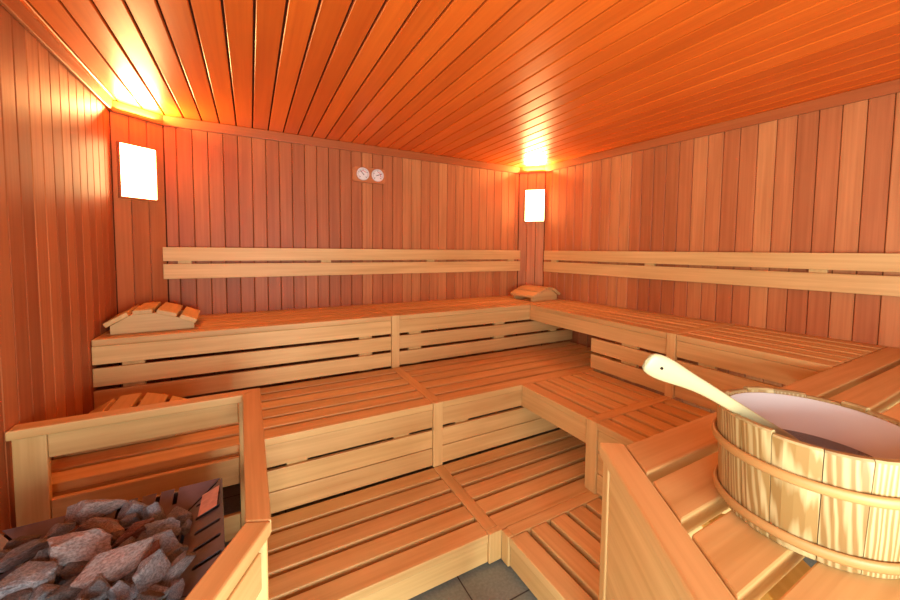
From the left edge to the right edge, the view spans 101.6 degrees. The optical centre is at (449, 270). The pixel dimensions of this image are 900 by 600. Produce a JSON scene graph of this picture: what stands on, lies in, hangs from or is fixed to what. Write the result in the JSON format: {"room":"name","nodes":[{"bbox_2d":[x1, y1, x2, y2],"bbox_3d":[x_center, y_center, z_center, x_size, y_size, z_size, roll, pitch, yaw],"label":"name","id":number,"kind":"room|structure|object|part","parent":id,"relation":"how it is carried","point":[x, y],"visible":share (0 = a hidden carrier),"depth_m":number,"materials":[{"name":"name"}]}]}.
{"room":"spa","nodes":[
{"label":"spa","id":0,"kind":"room"},
{"bbox_2d":[0,4,119,533],"bbox_3d":[-1.309,0.187,0.844,0.055,2.238,3.144,-1,4,-28],"label":"wall","id":1,"kind":"structure","parent":0,"point":[58,279],"depth_m":1.49,"materials":[{"name":"brown wood"}]},
{"bbox_2d":[0,0,111,110],"bbox_3d":[-1.030,-0.872,0.366,0.016,0.065,4.136,-1,4,-28],"label":"trim","id":2,"kind":"structure","parent":1,"relation":"attached to","point":[15,8],"depth_m":1.53,"materials":[{"name":"brown wood"}]},
{"bbox_2d":[110,111,170,401],"bbox_3d":[-2.000,0.096,2.379,0.055,2.238,0.287,2,3,24],"label":"wall","id":3,"kind":"structure","parent":0,"point":[140,226],"depth_m":2.34,"materials":[{"name":"brown wood"}]},
{"bbox_2d":[109,110,120,386],"bbox_3d":[-2.053,0.103,2.246,0.035,2.238,0.035,-1,4,-28],"label":"trim","id":4,"kind":"structure","parent":3,"relation":"attached to","point":[109,110],"depth_m":2.21,"materials":[{"name":"brown wood"}]},
{"bbox_2d":[116,141,158,201],"bbox_3d":[-1.961,-0.614,2.312,0.024,0.340,0.211,2,3,24],"label":"wall lamp","id":5,"kind":"object","parent":3,"relation":"attached to","point":[137,165],"visible":1,"depth_m":2.30,"materials":[{"name":"beige glass"}]},
{"bbox_3d":[-1.959,-0.780,2.302,0.024,0.008,0.211,2,3,24],"label":"frame rail","id":6,"kind":"part","parent":5,"relation":"part of","materials":[{"name":"brown wood"}]},
{"bbox_3d":[-1.962,-0.450,2.321,0.024,0.012,0.211,2,3,24],"label":"frame rail","id":7,"kind":"part","parent":5,"relation":"part of","materials":[{"name":"brown wood"}]},
{"bbox_2d":[112,100,163,124],"bbox_3d":[-1.957,-0.987,2.305,0.016,0.065,0.287,2,3,24],"label":"trim","id":8,"kind":"structure","parent":3,"relation":"attached to","point":[122,108],"depth_m":2.29,"materials":[{"name":"brown wood"}]},
{"bbox_2d":[162,125,171,380],"bbox_3d":[-1.938,0.089,2.508,0.035,2.238,0.035,-1,4,-28],"label":"trim","id":9,"kind":"structure","parent":3,"relation":"attached to","point":[162,125],"depth_m":2.47,"materials":[{"name":"brown wood"}]},
{"bbox_2d":[164,126,518,398],"bbox_3d":[-0.611,0.061,3.237,3.001,2.238,0.055,-1,4,-28],"label":"wall","id":10,"kind":"structure","parent":0,"point":[223,190],"depth_m":2.94,"materials":[{"name":"brown wood"}]},
{"bbox_2d":[92,305,390,408],"bbox_3d":[-1.267,0.512,2.521,1.598,0.377,0.612,-1,4,-28],"label":"bench","id":11,"kind":"object","parent":10,"relation":"attached to","point":[211,333],"visible":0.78,"depth_m":2.22,"materials":[{"name":"brown wood"}]},
{"bbox_2d":[103,302,199,334],"bbox_3d":[-1.747,0.272,2.190,0.411,0.130,0.345,-1,4,-31],"label":"headrest cover","id":12,"kind":"object","parent":11,"relation":"on","point":[149,316],"visible":1,"depth_m":2.08,"materials":[{"name":"brown wood"}]},
{"bbox_3d":[-1.676,0.292,2.082,0.372,0.103,0.024,-1,4,-31],"label":"panel","id":13,"kind":"part","parent":12,"relation":"part of","materials":[{"name":"brown wood"}]},
{"bbox_3d":[-1.812,0.278,2.303,0.372,0.103,0.024,-1,4,-31],"label":"panel","id":14,"kind":"part","parent":12,"relation":"part of","materials":[{"name":"brown wood"}]},
{"bbox_3d":[-1.265,0.342,2.512,1.596,0.035,0.612,-1,4,-28],"label":"slatted seat","id":15,"kind":"part","parent":11,"relation":"part of","materials":[{"name":"brown wood"}]},
{"bbox_2d":[163,247,519,278],"bbox_3d":[-0.594,-0.076,3.179,3.014,0.214,0.046,-1,4,-28],"label":"backrest","id":16,"kind":"object","parent":10,"relation":"attached to","point":[184,269],"visible":1,"depth_m":2.92,"materials":[{"name":"brown wood"}]},
{"bbox_2d":[163,115,519,173],"bbox_3d":[-0.584,-1.021,3.146,3.001,0.065,0.016,-1,4,-28],"label":"trim","id":17,"kind":"structure","parent":10,"relation":"attached to","point":[170,121],"depth_m":2.90,"materials":[{"name":"brown wood"}]},
{"bbox_2d":[352,166,384,183],"bbox_3d":[-0.679,-0.800,3.096,0.276,0.123,0.035,-1,4,-28],"label":"gauge","id":18,"kind":"object","parent":10,"relation":"attached to","point":[359,174],"visible":1,"depth_m":3.09,"materials":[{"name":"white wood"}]},
{"bbox_2d":[368,295,573,367],"bbox_3d":[0.245,0.481,3.337,1.836,0.379,0.616,-1,4,-28],"label":"bench","id":19,"kind":"object","parent":10,"relation":"attached to","point":[412,318],"visible":0.76,"depth_m":2.98,"materials":[{"name":"brown wood"}]},
{"bbox_3d":[-0.397,0.512,2.656,0.058,0.379,0.029,-1,4,-28],"label":"post","id":20,"kind":"part","parent":19,"relation":"part of","materials":[{"name":"brown wood"}]},
{"bbox_3d":[0.272,0.310,3.344,1.776,0.035,0.612,-1,4,-28],"label":"slatted seat","id":21,"kind":"part","parent":19,"relation":"part of","materials":[{"name":"brown wood"}]},
{"bbox_2d":[510,285,559,301],"bbox_3d":[0.840,0.219,3.626,0.364,0.124,0.321,-1,4,-32],"label":"headrest cover","id":22,"kind":"object","parent":19,"relation":"on","point":[536,293],"visible":1,"depth_m":3.54,"materials":[{"name":"brown wood"}]},
{"bbox_3d":[0.902,0.238,3.523,0.329,0.098,0.022,-1,4,-32],"label":"panel","id":23,"kind":"part","parent":22,"relation":"part of","materials":[{"name":"brown wood"}]},
{"bbox_2d":[19,0,899,166],"bbox_3d":[0.615,-0.970,1.416,4.135,0.044,4.422,-1,4,-28],"label":"ceiling","id":24,"kind":"structure","parent":0,"point":[516,83],"depth_m":1.71,"materials":[{"name":"brown wood"}]},
{"bbox_2d":[219,405,817,599],"bbox_3d":[0.608,1.316,1.518,4.135,0.055,4.477,-1,4,-28],"label":"floor","id":25,"kind":"structure","parent":0,"point":[495,580],"depth_m":1.53,"materials":[{"name":"tile"}]},
{"bbox_2d":[0,478,224,599],"bbox_3d":[-0.798,0.949,0.856,0.510,0.725,0.460,-1,4,-28],"label":"heater","id":26,"kind":"object","parent":25,"relation":"on","point":[205,537],"depth_m":0.83,"materials":[{"name":"stone"}]},
{"bbox_3d":[-1.000,0.648,0.825,0.038,0.038,0.054,3,4,42],"label":"heater stone","id":27,"kind":"part","parent":26,"relation":"part of","materials":[{"name":"stone"}]},
{"bbox_3d":[-0.985,0.683,0.739,0.080,0.035,0.450,-1,4,-28],"label":"rim panel","id":28,"kind":"part","parent":26,"relation":"part of","materials":[{"name":"metal"}]},
{"bbox_3d":[-0.840,0.638,0.698,0.065,0.034,0.046,-2,4,-37],"label":"heater stone","id":29,"kind":"part","parent":26,"relation":"part of","materials":[{"name":"grey stone"}]},
{"bbox_3d":[-1.016,0.653,0.872,0.042,0.040,0.063,3,4,43],"label":"heater stone","id":30,"kind":"part","parent":26,"relation":"part of","materials":[{"name":"grey stone"}]},
{"bbox_3d":[-0.957,0.639,0.831,0.030,0.040,0.120,3,4,32],"label":"heater stone","id":31,"kind":"part","parent":26,"relation":"part of","materials":[{"name":"grey stone"}]},
{"bbox_3d":[-0.859,0.633,0.732,0.081,0.062,0.107,2,3,25],"label":"heater stone","id":32,"kind":"part","parent":26,"relation":"part of","materials":[{"name":"grey stone"}]},
{"bbox_3d":[-0.801,0.642,0.725,0.038,0.036,0.054,2,4,32],"label":"heater stone","id":33,"kind":"part","parent":26,"relation":"part of","materials":[{"name":"grey stone"}]},
{"bbox_3d":[-0.860,0.637,0.788,0.052,0.076,0.066,-1,4,-30],"label":"heater stone","id":34,"kind":"part","parent":26,"relation":"part of","materials":[{"name":"grey stone"}]},
{"bbox_3d":[-0.950,0.636,0.890,0.065,0.050,0.037,-2,4,-37],"label":"heater stone","id":35,"kind":"part","parent":26,"relation":"part of","materials":[{"name":"stone"}]},
{"bbox_3d":[-0.758,0.644,0.730,0.053,0.040,0.072,2,4,31],"label":"heater stone","id":36,"kind":"part","parent":26,"relation":"part of","materials":[{"name":"grey stone"}]},
{"bbox_3d":[-0.801,0.652,0.799,0.068,0.040,0.035,-2,4,-41],"label":"heater stone","id":37,"kind":"part","parent":26,"relation":"part of","materials":[{"name":"grey stone"}]},
{"bbox_3d":[-0.828,0.625,0.824,0.105,0.075,0.051,-2,4,-40],"label":"heater stone","id":38,"kind":"part","parent":26,"relation":"part of","materials":[{"name":"grey stone"}]},
{"bbox_3d":[-0.712,0.639,0.733,0.055,0.050,0.045,2,3,19],"label":"heater stone","id":39,"kind":"part","parent":26,"relation":"part of","materials":[{"name":"grey stone"}]},
{"bbox_3d":[-0.914,0.615,0.949,0.124,0.057,0.051,-1,3,-23],"label":"heater stone","id":40,"kind":"part","parent":26,"relation":"part of","materials":[{"name":"grey stone"}]},
{"bbox_3d":[-0.871,0.633,0.917,0.096,0.051,0.042,-1,3,-24],"label":"heater stone","id":41,"kind":"part","parent":26,"relation":"part of","materials":[{"name":"stone"}]},
{"bbox_3d":[-0.901,0.669,1.000,0.466,0.035,0.080,-1,4,-28],"label":"rim panel","id":42,"kind":"part","parent":26,"relation":"part of","materials":[{"name":"metal"}]},
{"bbox_3d":[-0.712,0.627,0.781,0.061,0.069,0.134,3,4,39],"label":"heater stone","id":43,"kind":"part","parent":26,"relation":"part of","materials":[{"name":"grey stone"}]},
{"bbox_3d":[-0.920,0.923,1.045,0.456,0.532,0.009,-1,4,-28],"label":"plate","id":44,"kind":"part","parent":26,"relation":"part of","materials":[{"name":"metal"}]},
{"bbox_3d":[-0.655,0.637,0.732,0.047,0.047,0.036,1,3,6],"label":"heater stone","id":45,"kind":"part","parent":26,"relation":"part of","materials":[{"name":"grey stone"}]},
{"bbox_3d":[-0.763,0.650,0.868,0.025,0.031,0.040,3,4,37],"label":"heater stone","id":46,"kind":"part","parent":26,"relation":"part of","materials":[{"name":"brown stone"}]},
{"bbox_3d":[-0.827,0.645,0.948,0.025,0.029,0.043,3,4,43],"label":"heater stone","id":47,"kind":"part","parent":26,"relation":"part of","materials":[{"name":"stone"}]},
{"bbox_3d":[-0.837,0.638,0.974,0.079,0.056,0.050,0,3,-2],"label":"heater stone","id":48,"kind":"part","parent":26,"relation":"part of","materials":[{"name":"grey stone"}]},
{"bbox_3d":[-0.769,0.636,0.890,0.030,0.040,0.083,3,4,35],"label":"heater stone","id":49,"kind":"part","parent":26,"relation":"part of","materials":[{"name":"stone"}]},
{"bbox_3d":[-0.633,0.650,0.749,0.050,0.030,0.022,-3,4,-44],"label":"heater stone","id":50,"kind":"part","parent":26,"relation":"part of","materials":[{"name":"grey stone"}]},
{"bbox_3d":[-0.725,0.644,0.878,0.042,0.041,0.044,-1,3,-23],"label":"heater stone","id":51,"kind":"part","parent":26,"relation":"part of","materials":[{"name":"grey stone"}]},
{"bbox_3d":[-0.680,0.642,0.809,0.041,0.059,0.066,3,4,42],"label":"heater stone","id":52,"kind":"part","parent":26,"relation":"part of","materials":[{"name":"grey stone"}]},
{"bbox_3d":[-0.590,0.647,0.718,0.051,0.038,0.040,-2,4,-33],"label":"heater stone","id":53,"kind":"part","parent":26,"relation":"part of","materials":[{"name":"stone"}]},
{"bbox_3d":[-0.625,0.628,0.766,0.050,0.066,0.062,2,4,31],"label":"heater stone","id":54,"kind":"part","parent":26,"relation":"part of","materials":[{"name":"grey stone"}]},
{"bbox_3d":[-0.778,0.640,0.968,0.053,0.068,0.042,2,4,29],"label":"heater stone","id":55,"kind":"part","parent":26,"relation":"part of","materials":[{"name":"grey stone"}]},
{"bbox_3d":[-0.592,0.652,0.743,0.047,0.028,0.026,-1,4,-30],"label":"heater stone","id":56,"kind":"part","parent":26,"relation":"part of","materials":[{"name":"grey stone"}]},
{"bbox_3d":[-0.705,0.642,0.903,0.071,0.050,0.036,-2,4,-37],"label":"heater stone","id":57,"kind":"part","parent":26,"relation":"part of","materials":[{"name":"grey stone"}]},
{"bbox_3d":[-0.662,0.638,0.850,0.047,0.062,0.067,3,4,43],"label":"heater stone","id":58,"kind":"part","parent":26,"relation":"part of","materials":[{"name":"grey stone"}]},
{"bbox_3d":[-0.572,0.670,0.767,0.030,0.033,0.027,-1,4,-30],"label":"heater stone","id":59,"kind":"part","parent":26,"relation":"part of","materials":[{"name":"grey stone"}]},
{"bbox_3d":[-0.633,0.652,0.848,0.051,0.037,0.029,0,3,-15],"label":"heater stone","id":60,"kind":"part","parent":26,"relation":"part of","materials":[{"name":"stone"}]},
{"bbox_3d":[-0.600,0.650,0.782,0.033,0.055,0.104,2,4,31],"label":"heater stone","id":61,"kind":"part","parent":26,"relation":"part of","materials":[{"name":"grey stone"}]},
{"bbox_3d":[-0.732,0.669,0.989,0.052,0.050,0.066,3,4,42],"label":"heater stone","id":62,"kind":"part","parent":26,"relation":"part of","materials":[{"name":"grey stone"}]},
{"bbox_3d":[-0.683,0.662,0.947,0.020,0.032,0.030,3,4,34],"label":"heater stone","id":63,"kind":"part","parent":26,"relation":"part of","materials":[{"name":"grey stone"}]},
{"bbox_3d":[-0.625,0.677,0.930,0.092,0.037,0.451,-2,4,-33],"label":"rim panel","id":64,"kind":"part","parent":26,"relation":"part of","materials":[{"name":"metal"}]},
{"bbox_3d":[-0.689,0.658,1.050,0.044,0.020,0.099,-1,4,-28],"label":"label plate","id":65,"kind":"part","parent":26,"relation":"part of","materials":[{"name":"metal"}]},
{"label":"heater stone","id":66,"kind":"object","parent":26,"relation":"in","visible":0},
{"bbox_2d":[59,578,68,584],"bbox_3d":[-0.875,0.731,0.827,0.056,0.086,0.078,0,3,-13],"label":"stone","id":67,"kind":"object","parent":66,"relation":"on","point":[63,580],"visible":0.07,"depth_m":0.82,"materials":[{"name":"grey stone"}]},
{"label":"heater stone","id":68,"kind":"object","parent":26,"relation":"in","visible":0},
{"bbox_2d":[102,520,124,543],"bbox_3d":[-0.830,0.649,0.897,0.056,0.053,0.055,-2,4,-41],"label":"stone","id":69,"kind":"object","parent":68,"relation":"on","point":[112,527],"visible":0.42,"depth_m":0.89,"materials":[{"name":"brown stone"}]},
{"bbox_2d":[5,388,271,599],"bbox_3d":[-0.809,0.937,0.803,0.751,0.755,1.496,-1,4,-28],"label":"railing","id":70,"kind":"object","parent":25,"relation":"on","point":[240,572],"visible":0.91,"depth_m":1.28,"materials":[{"name":"brown wood"}]},
{"bbox_3d":[-1.433,0.923,1.272,0.085,0.719,0.024,-1,4,-28],"label":"post","id":71,"kind":"part","parent":70,"relation":"part of","materials":[{"name":"brown wood"}]},
{"bbox_3d":[-1.150,0.540,1.410,0.743,0.033,0.064,-1,4,-28],"label":"cap rail","id":72,"kind":"part","parent":70,"relation":"part of","materials":[{"name":"brown wood"}]},
{"bbox_3d":[-0.441,0.596,0.483,0.056,0.033,0.687,1,3,2],"label":"cap rail","id":73,"kind":"part","parent":70,"relation":"part of","materials":[{"name":"brown wood"}]},
{"bbox_3d":[-0.877,0.912,1.570,0.033,0.719,0.033,-1,4,-28],"label":"post","id":74,"kind":"part","parent":70,"relation":"part of","materials":[{"name":"brown wood"}]},
{"bbox_3d":[-0.648,0.555,1.205,0.071,0.033,0.899,-1,4,-28],"label":"cap rail","id":75,"kind":"part","parent":70,"relation":"part of","materials":[{"name":"brown wood"}]},
{"bbox_3d":[-0.449,0.954,0.876,0.035,0.719,0.035,-1,4,-28],"label":"post","id":76,"kind":"part","parent":70,"relation":"part of","materials":[{"name":"brown wood"}]},
{"bbox_2d":[51,368,432,516],"bbox_3d":[-0.961,0.992,1.974,1.598,0.512,0.686,-1,4,-28],"label":"bench","id":77,"kind":"object","parent":25,"relation":"on","point":[302,421],"visible":0.61,"depth_m":1.81,"materials":[{"name":"brown wood"}]},
{"bbox_2d":[68,393,185,455],"bbox_3d":[-1.468,0.684,1.697,0.392,0.124,0.345,-1,4,-28],"label":"headrest cover","id":78,"kind":"object","parent":77,"relation":"on","point":[131,400],"visible":0.34,"depth_m":1.74,"materials":[{"name":"brown wood"}]},
{"bbox_3d":[-1.403,0.703,1.585,0.354,0.098,0.024,-1,4,-28],"label":"panel","id":79,"kind":"part","parent":78,"relation":"part of","materials":[{"name":"brown wood"}]},
{"bbox_2d":[268,468,487,599],"bbox_3d":[-0.339,1.200,1.617,0.851,0.147,0.548,-1,4,-28],"label":"bench","id":80,"kind":"object","parent":25,"relation":"on","point":[403,538],"visible":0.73,"depth_m":1.54,"materials":[{"name":"brown wood"}]},
{"bbox_2d":[392,341,620,466],"bbox_3d":[0.520,0.887,2.769,1.763,0.365,0.691,-1,4,-28],"label":"bench","id":81,"kind":"object","parent":25,"relation":"on","point":[459,390],"visible":0.66,"depth_m":2.35,"materials":[{"name":"brown wood"}]},
{"bbox_3d":[-0.072,0.920,2.072,0.058,0.365,0.029,-1,4,-28],"label":"post","id":82,"kind":"part","parent":81,"relation":"part of","materials":[{"name":"brown wood"}]},
{"bbox_3d":[0.546,0.723,2.776,1.703,0.035,0.686,-1,4,-28],"label":"slatted seat","id":83,"kind":"part","parent":81,"relation":"part of","materials":[{"name":"brown wood"}]},
{"bbox_2d":[434,429,601,563],"bbox_3d":[0.597,1.182,2.094,1.246,0.148,0.602,-1,4,-28],"label":"bench","id":84,"kind":"object","parent":25,"relation":"on","point":[519,487],"visible":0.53,"depth_m":1.93,"materials":[{"name":"brown wood"}]},
{"bbox_3d":[0.191,1.198,1.604,0.066,0.132,0.029,-1,4,-28],"label":"post","id":85,"kind":"part","parent":84,"relation":"part of","materials":[{"name":"brown wood"}]},
{"bbox_3d":[0.611,1.125,2.129,1.186,0.035,0.546,-1,4,-28],"label":"slatted seat","id":86,"kind":"part","parent":84,"relation":"part of","materials":[{"name":"brown wood"}]},
{"bbox_2d":[522,370,661,442],"bbox_3d":[0.859,0.918,2.274,0.645,0.364,0.517,-1,4,-28],"label":"bench","id":87,"kind":"object","parent":84,"relation":"on","point":[567,402],"visible":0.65,"depth_m":2.18,"materials":[{"name":"brown wood"}]},
{"bbox_2d":[585,395,711,495],"bbox_3d":[1.147,0.950,1.739,0.649,0.365,0.695,-1,4,-28],"label":"bench","id":88,"kind":"object","parent":84,"relation":"on","point":[630,424],"visible":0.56,"depth_m":1.86,"materials":[{"name":"brown wood"}]},
{"bbox_3d":[0.724,0.939,1.868,0.029,0.365,0.065,-1,4,-28],"label":"post","id":89,"kind":"part","parent":88,"relation":"part of","materials":[{"name":"brown wood"}]},
{"bbox_3d":[1.163,0.787,1.706,0.645,0.035,0.638,-1,4,-28],"label":"slatted seat","id":90,"kind":"part","parent":88,"relation":"part of","materials":[{"name":"brown wood"}]},
{"bbox_2d":[502,498,601,599],"bbox_3d":[0.617,1.217,1.464,0.554,0.148,0.622,-1,4,-28],"label":"bench","id":91,"kind":"object","parent":25,"relation":"on","point":[560,560],"visible":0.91,"depth_m":1.50,"materials":[{"name":"brown wood"}]},
{"bbox_3d":[0.249,1.199,1.590,0.029,0.132,0.047,-1,4,-28],"label":"post","id":92,"kind":"part","parent":91,"relation":"part of","materials":[{"name":"brown wood"}]},
{"bbox_2d":[599,347,899,599],"bbox_3d":[1.323,0.879,0.948,2.678,0.893,0.888,-1,4,-28],"label":"bench","id":93,"kind":"object","parent":25,"relation":"on","point":[668,533],"visible":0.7,"depth_m":0.70,"materials":[{"name":"brown wood"}]},
{"bbox_3d":[0.389,0.891,0.903,0.040,0.856,0.038,1,3,5],"label":"post","id":94,"kind":"part","parent":93,"relation":"part of","materials":[{"name":"brown wood"}]},
{"bbox_3d":[0.345,0.902,0.491,0.022,0.834,0.786,1,3,5],"label":"panel","id":95,"kind":"part","parent":93,"relation":"part of","materials":[{"name":"brown wood"}]},
{"bbox_3d":[0.360,0.466,0.482,0.059,0.035,0.862,1,3,5],"label":"cap rail","id":96,"kind":"part","parent":93,"relation":"part of","materials":[{"name":"brown wood"}]},
{"bbox_2d":[711,386,899,578],"bbox_3d":[0.645,0.349,0.657,0.293,0.187,0.293,-1,4,-28],"label":"bucket","id":97,"kind":"object","parent":93,"relation":"on","point":[830,496],"visible":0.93,"depth_m":0.58,"materials":[{"name":"brown wood"}]},
{"bbox_2d":[642,353,798,440],"bbox_3d":[0.512,0.252,0.674,0.373,0.223,0.058,0,3,-6],"label":"ladle","id":98,"kind":"object","parent":97,"relation":"in","point":[658,366],"visible":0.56,"depth_m":0.64,"materials":[{"name":"brown wood"}]},
{"bbox_2d":[516,172,544,348],"bbox_3d":[0.857,0.038,3.909,0.269,2.238,0.055,2,3,19],"label":"wall","id":99,"kind":"structure","parent":0,"point":[531,234],"depth_m":3.87,"materials":[{"name":"brown wood"}]},
{"bbox_2d":[516,174,519,335],"bbox_3d":[0.728,0.034,3.948,0.035,2.238,0.035,-1,4,-28],"label":"trim","id":100,"kind":"structure","parent":99,"relation":"attached to","point":[519,174],"depth_m":3.90,"materials":[{"name":"brown wood"}]},
{"bbox_2d":[520,166,544,173],"bbox_3d":[0.855,-1.045,3.815,0.269,0.065,0.016,2,3,19],"label":"trim","id":101,"kind":"structure","parent":99,"relation":"attached to","point":[534,169],"depth_m":3.81,"materials":[{"name":"brown wood"}]},
{"bbox_2d":[524,189,545,221],"bbox_3d":[0.881,-0.671,3.820,0.211,0.340,0.024,2,3,19],"label":"wall lamp","id":102,"kind":"object","parent":99,"relation":"attached to","point":[534,199],"visible":1,"depth_m":3.81,"materials":[{"name":"beige glass"}]},
{"bbox_2d":[541,172,545,345],"bbox_3d":[0.982,0.041,3.861,0.035,2.238,0.035,-1,4,-28],"label":"trim","id":103,"kind":"structure","parent":99,"relation":"attached to","point":[545,172],"depth_m":3.82,"materials":[{"name":"brown wood"}]},
{"bbox_2d":[542,92,899,413],"bbox_3d":[2.125,0.147,2.129,0.055,2.238,4.128,-2,4,-33],"label":"wall","id":104,"kind":"structure","parent":0,"point":[826,180],"depth_m":2.35,"materials":[{"name":"brown wood"}]},
{"bbox_2d":[530,301,723,392],"bbox_3d":[1.279,0.516,2.865,0.668,0.377,1.214,-1,4,-28],"label":"bench","id":105,"kind":"object","parent":104,"relation":"attached to","point":[635,329],"visible":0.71,"depth_m":2.52,"materials":[{"name":"brown wood"}]},
{"bbox_3d":[1.285,0.346,2.848,0.668,0.035,1.197,-1,4,-28],"label":"slatted seat","id":106,"kind":"part","parent":105,"relation":"part of","materials":[{"name":"brown wood"}]},
{"bbox_2d":[543,251,899,296],"bbox_3d":[1.823,-0.017,2.490,0.046,0.214,3.090,-2,4,-33],"label":"backrest","id":107,"kind":"object","parent":104,"relation":"attached to","point":[818,278],"visible":1,"depth_m":2.31,"materials":[{"name":"brown wood"}]},
{"bbox_2d":[545,79,899,171],"bbox_3d":[2.105,-0.936,2.050,0.016,0.065,4.128,-2,4,-33],"label":"trim","id":108,"kind":"structure","parent":104,"relation":"attached to","point":[890,87],"depth_m":2.33,"materials":[{"name":"brown wood"}]},
{"bbox_2d":[664,323,886,410],"bbox_3d":[1.760,0.566,2.035,0.730,0.379,0.701,-1,4,-28],"label":"bench","id":109,"kind":"object","parent":104,"relation":"attached to","point":[782,357],"visible":0.68,"depth_m":1.91,"materials":[{"name":"brown wood"}]},
{"bbox_3d":[1.297,0.555,2.154,0.029,0.379,0.051,-1,4,-28],"label":"post","id":110,"kind":"part","parent":109,"relation":"part of","materials":[{"name":"brown wood"}]},
{"bbox_3d":[1.776,0.397,2.003,0.725,0.035,0.648,-1,4,-28],"label":"slatted seat","id":111,"kind":"part","parent":109,"relation":"part of","materials":[{"name":"brown wood"}]}
]}

